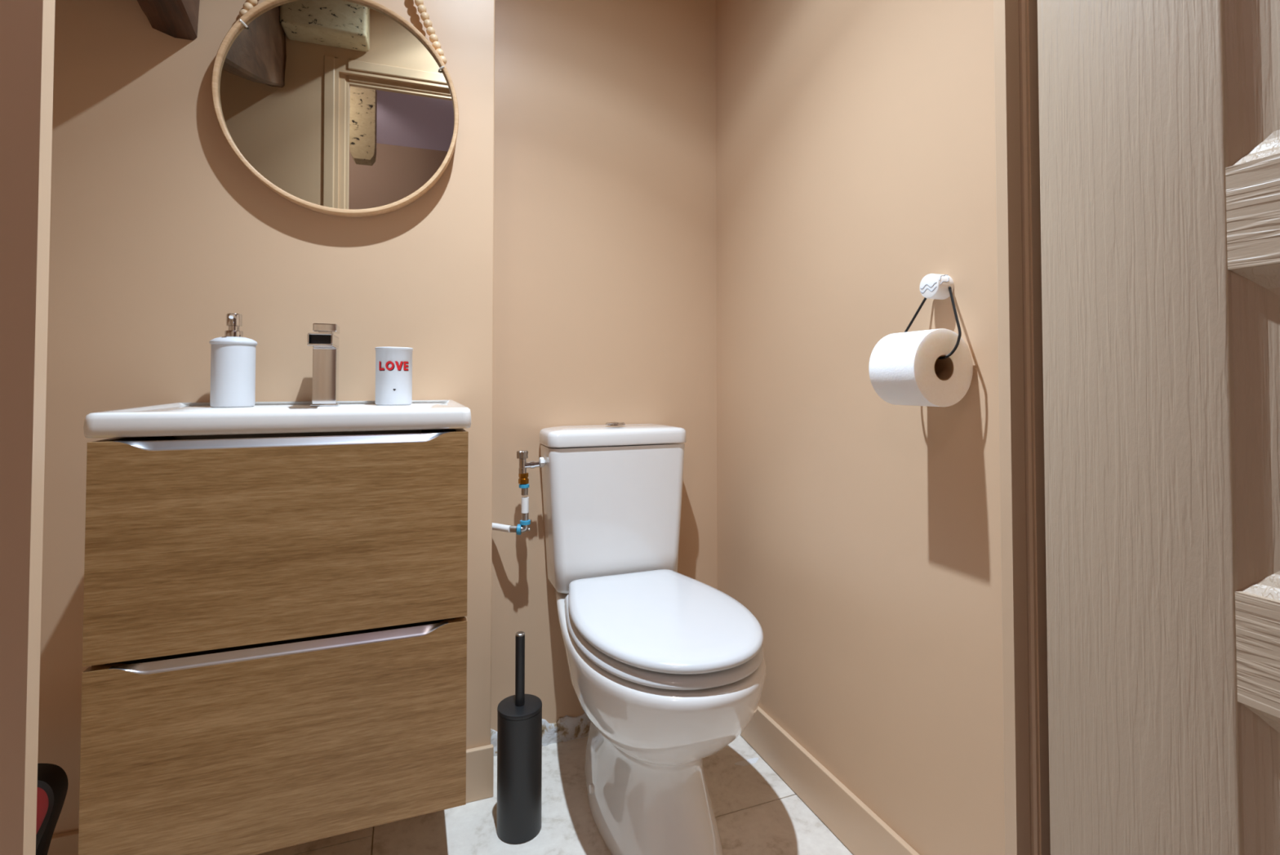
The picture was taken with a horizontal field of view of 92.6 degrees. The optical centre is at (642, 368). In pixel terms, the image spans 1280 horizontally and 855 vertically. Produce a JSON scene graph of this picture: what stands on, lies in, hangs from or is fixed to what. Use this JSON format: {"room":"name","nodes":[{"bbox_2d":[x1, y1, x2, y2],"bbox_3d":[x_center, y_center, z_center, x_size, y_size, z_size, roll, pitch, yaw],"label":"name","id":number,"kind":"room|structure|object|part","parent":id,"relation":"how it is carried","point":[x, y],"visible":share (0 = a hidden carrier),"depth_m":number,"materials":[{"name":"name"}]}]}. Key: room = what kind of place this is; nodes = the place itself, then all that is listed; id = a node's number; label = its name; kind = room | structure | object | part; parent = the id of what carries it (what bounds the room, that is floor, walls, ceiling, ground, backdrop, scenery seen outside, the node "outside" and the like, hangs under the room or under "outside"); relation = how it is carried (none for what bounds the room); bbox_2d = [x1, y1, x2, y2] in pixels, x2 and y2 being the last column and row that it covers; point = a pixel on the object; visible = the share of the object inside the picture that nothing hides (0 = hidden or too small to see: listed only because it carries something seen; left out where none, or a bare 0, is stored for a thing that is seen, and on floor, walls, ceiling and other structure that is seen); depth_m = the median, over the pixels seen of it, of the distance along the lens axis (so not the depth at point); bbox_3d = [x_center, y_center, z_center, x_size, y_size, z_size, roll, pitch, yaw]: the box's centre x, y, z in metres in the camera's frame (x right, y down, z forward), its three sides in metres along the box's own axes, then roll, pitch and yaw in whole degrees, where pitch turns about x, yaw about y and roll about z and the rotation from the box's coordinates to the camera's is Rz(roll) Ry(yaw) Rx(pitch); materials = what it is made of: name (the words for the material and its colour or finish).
{"room":"bathroom","nodes":[
{"label":"bathroom","id":0,"kind":"room"},
{"bbox_2d":[37,0,494,834],"bbox_3d":[-0.969,-0.199,1.322,1.234,2.330,0.266,1,-1,-21],"label":"wall","id":1,"kind":"structure","parent":0,"point":[159,231],"depth_m":1.22,"materials":[{"name":"beige paint"}]},
{"bbox_2d":[137,0,199,40],"bbox_3d":[-0.766,-0.982,0.794,0.089,0.641,0.898,0,-1,-20],"label":"timber beam","id":2,"kind":"structure","parent":1,"relation":"attached to","point":[177,19],"depth_m":1.17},
{"bbox_2d":[47,743,493,854],"bbox_3d":[-0.870,0.907,1.184,1.139,0.112,0.013,1,-1,-21],"label":"baseboard","id":3,"kind":"structure","parent":1,"relation":"attached to","point":[480,759],"depth_m":1.37,"materials":[{"name":"beige wood"}]},
{"bbox_2d":[78,428,468,854],"bbox_3d":[-0.599,0.417,1.106,0.510,0.617,0.374,1,-1,-21],"label":"vanity unit","id":4,"kind":"object","parent":1,"relation":"attached to","point":[274,641],"visible":0.96,"depth_m":0.92,"materials":[{"name":"brown wood"}]},
{"bbox_3d":[-0.535,0.571,0.937,0.510,0.302,0.019,1,-1,-21],"label":"drawer","id":5,"kind":"part","parent":4,"relation":"part of","materials":[{"name":"brown wood"}]},
{"bbox_3d":[-0.535,0.259,0.944,0.510,0.307,0.019,1,-1,-21],"label":"drawer","id":6,"kind":"part","parent":4,"relation":"part of","materials":[{"name":"brown wood"}]},
{"bbox_2d":[83,400,471,439],"bbox_3d":[-0.602,0.109,1.115,0.528,0.089,0.369,1,-1,-21],"label":"basin","id":7,"kind":"object","parent":4,"relation":"in","point":[180,420],"visible":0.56,"depth_m":0.96,"materials":[{"name":"white ceramic"}]},
{"bbox_2d":[208,313,257,407],"bbox_3d":[-0.776,-0.015,1.160,0.076,0.176,0.080,1,-1,-21],"label":"soap dispenser","id":8,"kind":"object","parent":7,"relation":"on","point":[233,355],"visible":1,"depth_m":1.13,"materials":[{"name":"white ceramic"}]},
{"bbox_2d":[209,343,256,407],"bbox_3d":[-0.777,0.015,1.161,0.071,0.117,0.071,1,-1,-21],"label":"bottle","id":9,"kind":"object","parent":8,"relation":"on","point":[233,366],"depth_m":1.13,"materials":[{"name":"white ceramic"}]},
{"bbox_2d":[208,336,257,345],"bbox_3d":[-0.777,-0.051,1.162,0.076,0.015,0.076,1,-1,-21],"label":"lid","id":10,"kind":"object","parent":8,"relation":"on","point":[223,340],"depth_m":1.13,"materials":[{"name":"white ceramic"}]},
{"bbox_2d":[306,323,340,405],"bbox_3d":[-0.619,-0.007,1.189,0.048,0.161,0.127,1,-1,-21],"label":"tap","id":11,"kind":"object","parent":7,"relation":"on","point":[324,343],"visible":1,"depth_m":1.19,"materials":[{"name":"silver metal"}]},
{"bbox_3d":[-0.617,-0.052,1.184,0.042,0.024,0.113,1,-1,-21],"label":"spout","id":12,"kind":"part","parent":11,"relation":"part of","materials":[{"name":"silver metal"}]},
{"bbox_2d":[310,403,340,405],"bbox_3d":[-0.629,0.073,1.214,0.048,0.003,0.048,1,-1,-21],"label":"base","id":13,"kind":"object","parent":11,"relation":"on","point":[313,404],"depth_m":1.19,"materials":[{"name":"silver metal"}]},
{"bbox_3d":[-0.631,-0.075,1.222,0.042,0.023,0.060,1,-1,-21],"label":"lever","id":14,"kind":"part","parent":11,"relation":"part of","materials":[{"name":"silver metal"}]},
{"bbox_2d":[374,346,413,404],"bbox_3d":[-0.513,0.017,1.262,0.073,0.118,0.073,1,-1,-21],"label":"tumbler","id":15,"kind":"object","parent":7,"relation":"on","point":[393,365],"visible":1,"depth_m":1.23,"materials":[{"name":"white ceramic"}]},
{"bbox_3d":[-0.534,0.428,0.935,0.451,0.015,0.008,1,-1,-21],"label":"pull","id":16,"kind":"part","parent":4,"relation":"part of","materials":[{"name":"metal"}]},
{"bbox_3d":[-0.545,0.436,0.966,0.472,0.537,0.010,1,-1,-21],"label":"panel","id":17,"kind":"part","parent":4,"relation":"part of","materials":[{"name":"brown wood"}]},
{"bbox_3d":[-0.534,0.113,0.943,0.451,0.015,0.008,1,-1,-21],"label":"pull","id":18,"kind":"part","parent":4,"relation":"part of","materials":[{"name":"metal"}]},
{"bbox_2d":[492,449,546,534],"bbox_3d":[-0.319,0.305,1.510,0.157,0.204,0.049,0,-1,5],"label":"water supply valve","id":19,"kind":"object","parent":1,"relation":"attached to","point":[523,479],"visible":0.95,"depth_m":1.49,"materials":[{"name":"metal"}]},
{"bbox_3d":[-0.295,0.212,1.500,0.026,0.019,0.026,1,-2,-43],"label":"knob","id":20,"kind":"part","parent":19,"relation":"part of","materials":[{"name":"metal"}]},
{"bbox_3d":[-0.633,-1.164,1.319,0.004,0.011,0.021,1,-1,-21],"label":"wall hook","id":21,"kind":"object","parent":1,"relation":"attached to","visible":0},
{"bbox_2d":[211,0,458,217],"bbox_3d":[-0.630,-0.744,1.295,0.464,0.844,0.046,0,-1,-20],"label":"round mirror","id":22,"kind":"object","parent":21,"relation":"hanging from","point":[339,108],"visible":1,"depth_m":1.28,"materials":[{"name":"brown mirror"}]},
{"bbox_2d":[255,734,853,854],"bbox_3d":[-0.117,0.966,0.281,3.400,0.051,2.850,1,-1,-21],"label":"floor","id":23,"kind":"structure","parent":0,"point":[757,811],"depth_m":1.30,"materials":[{"name":"tile"}]},
{"bbox_2d":[35,762,68,854],"bbox_3d":[-1.018,0.804,0.971,0.149,0.316,0.034,1,-1,-21],"label":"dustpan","id":24,"kind":"object","parent":23,"relation":"on","point":[52,779],"visible":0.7,"depth_m":0.99,"materials":[{"name":"black plastic"}]},
{"bbox_3d":[-1.019,0.804,0.977,0.121,0.277,0.010,1,-1,-21],"label":"pan panel","id":25,"kind":"part","parent":24,"relation":"part of","materials":[{"name":"red plastic"}]},
{"bbox_2d":[497,631,542,843],"bbox_3d":[-0.259,0.762,1.288,0.093,0.406,0.093,1,-1,-21],"label":"toilet brush","id":26,"kind":"object","parent":23,"relation":"on","point":[519,715],"visible":1,"depth_m":1.25,"materials":[{"name":"metal"}]},
{"bbox_3d":[-0.259,0.713,1.290,0.093,0.010,0.093,1,-1,-21],"label":"holder lid","id":27,"kind":"part","parent":26,"relation":"part of","materials":[{"name":"black plastic"}]},
{"bbox_3d":[-0.259,0.635,1.291,0.020,0.145,0.020,1,-1,-21],"label":"handle","id":28,"kind":"part","parent":26,"relation":"part of","materials":[{"name":"black plastic"}]},
{"bbox_2d":[539,421,765,854],"bbox_3d":[0.012,0.550,1.343,0.376,0.832,0.673,1,-1,-21],"label":"toilet","id":29,"kind":"object","parent":23,"relation":"on","point":[667,668],"visible":1,"depth_m":1.21,"materials":[{"name":"white ceramic"}]},
{"bbox_3d":[-0.075,0.172,1.589,0.368,0.043,0.146,1,-1,-21],"label":"cistern lid","id":30,"kind":"part","parent":29,"relation":"part of","materials":[{"name":"white ceramic"}]},
{"bbox_3d":[0.040,0.537,1.265,0.365,0.020,0.494,1,-1,-21],"label":"seat","id":31,"kind":"part","parent":29,"relation":"part of","materials":[{"name":"white plastic"}]},
{"bbox_3d":[0.038,0.509,1.271,0.361,0.024,0.512,1,-1,-21],"label":"seat lid","id":32,"kind":"part","parent":29,"relation":"part of","materials":[{"name":"white plastic"}]},
{"bbox_2d":[1037,0,1279,854],"bbox_3d":[0.605,-0.036,0.267,0.040,1.937,0.863,1,-1,-21],"label":"door","id":33,"kind":"structure","parent":23,"relation":"on","point":[1159,120],"depth_m":0.56,"materials":[{"name":"beige wood"}]},
{"bbox_3d":[0.544,-0.528,0.426,0.032,0.715,0.219,1,-1,-21],"label":"panel","id":34,"kind":"part","parent":33,"relation":"part of","materials":[{"name":"beige wood"}]},
{"bbox_3d":[0.605,-0.131,0.269,0.040,0.086,0.538,1,-1,-21],"label":"rail","id":35,"kind":"part","parent":33,"relation":"part of","materials":[{"name":"beige wood"}]},
{"bbox_3d":[0.544,0.049,0.412,0.032,0.267,0.219,1,-1,-21],"label":"panel","id":36,"kind":"part","parent":33,"relation":"part of","materials":[{"name":"beige wood"}]},
{"bbox_3d":[0.605,0.224,0.261,0.040,0.090,0.538,1,-1,-21],"label":"rail","id":37,"kind":"part","parent":33,"relation":"part of","materials":[{"name":"beige wood"}]},
{"bbox_3d":[0.544,0.508,0.402,0.032,0.472,0.219,1,-1,-21],"label":"panel","id":38,"kind":"part","parent":33,"relation":"part of","materials":[{"name":"beige wood"}]},
{"bbox_2d":[490,0,717,730],"bbox_3d":[-0.066,-0.189,1.747,0.758,2.330,0.120,1,-1,-21],"label":"wall","id":39,"kind":"structure","parent":0,"point":[605,277],"depth_m":1.66,"materials":[{"name":"beige paint"}]},
{"bbox_2d":[490,711,591,755],"bbox_3d":[-0.095,0.940,1.640,0.646,0.067,0.010,1,-1,-21],"label":"trim","id":40,"kind":"structure","parent":39,"relation":"attached to","point":[566,727],"depth_m":1.59,"materials":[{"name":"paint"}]},
{"bbox_2d":[715,0,1004,854],"bbox_3d":[0.450,-0.199,1.321,0.100,2.330,1.045,1,-1,-21],"label":"wall","id":41,"kind":"structure","parent":0,"point":[860,531],"depth_m":1.21,"materials":[{"name":"beige paint"}]},
{"bbox_2d":[740,706,919,854],"bbox_3d":[0.396,0.908,1.281,0.012,0.110,1.033,1,-1,-21],"label":"baseboard","id":42,"kind":"structure","parent":41,"relation":"attached to","point":[860,829],"depth_m":1.30,"materials":[{"name":"beige wood"}]},
{"bbox_2d":[904,273,961,359],"bbox_3d":[0.480,-0.085,1.008,0.067,0.145,0.124,1,-1,-21],"label":"paper holder","id":43,"kind":"object","parent":41,"relation":"attached to","point":[932,286],"visible":0.75,"depth_m":1.01,"materials":[{"name":"white paint"}]},
{"bbox_2d":[868,328,973,406],"bbox_3d":[0.450,0.001,0.994,0.122,0.122,0.097,1,-1,-21],"label":"toilet roll","id":44,"kind":"object","parent":43,"relation":"hanging from","point":[904,368],"visible":1,"depth_m":0.96,"materials":[{"name":"white paper"}]},
{"bbox_3d":[0.492,-0.136,1.024,0.034,0.042,0.042,1,-1,-21],"label":"knob","id":45,"kind":"part","parent":43,"relation":"part of","materials":[{"name":"white ceramic"}]},
{"bbox_3d":[-0.190,-0.454,0.505,3.200,2.800,0.032,1,-1,-21],"label":"wall","id":46,"kind":"structure","parent":0,"visible":0},
{"bbox_2d":[0,0,1050,854],"bbox_3d":[0.011,-0.052,0.570,1.080,1.999,0.046,1,-1,-21],"label":"trim","id":47,"kind":"structure","parent":46,"relation":"attached to","point":[27,27],"depth_m":0.41,"materials":[{"name":"beige wood"}]}
]}

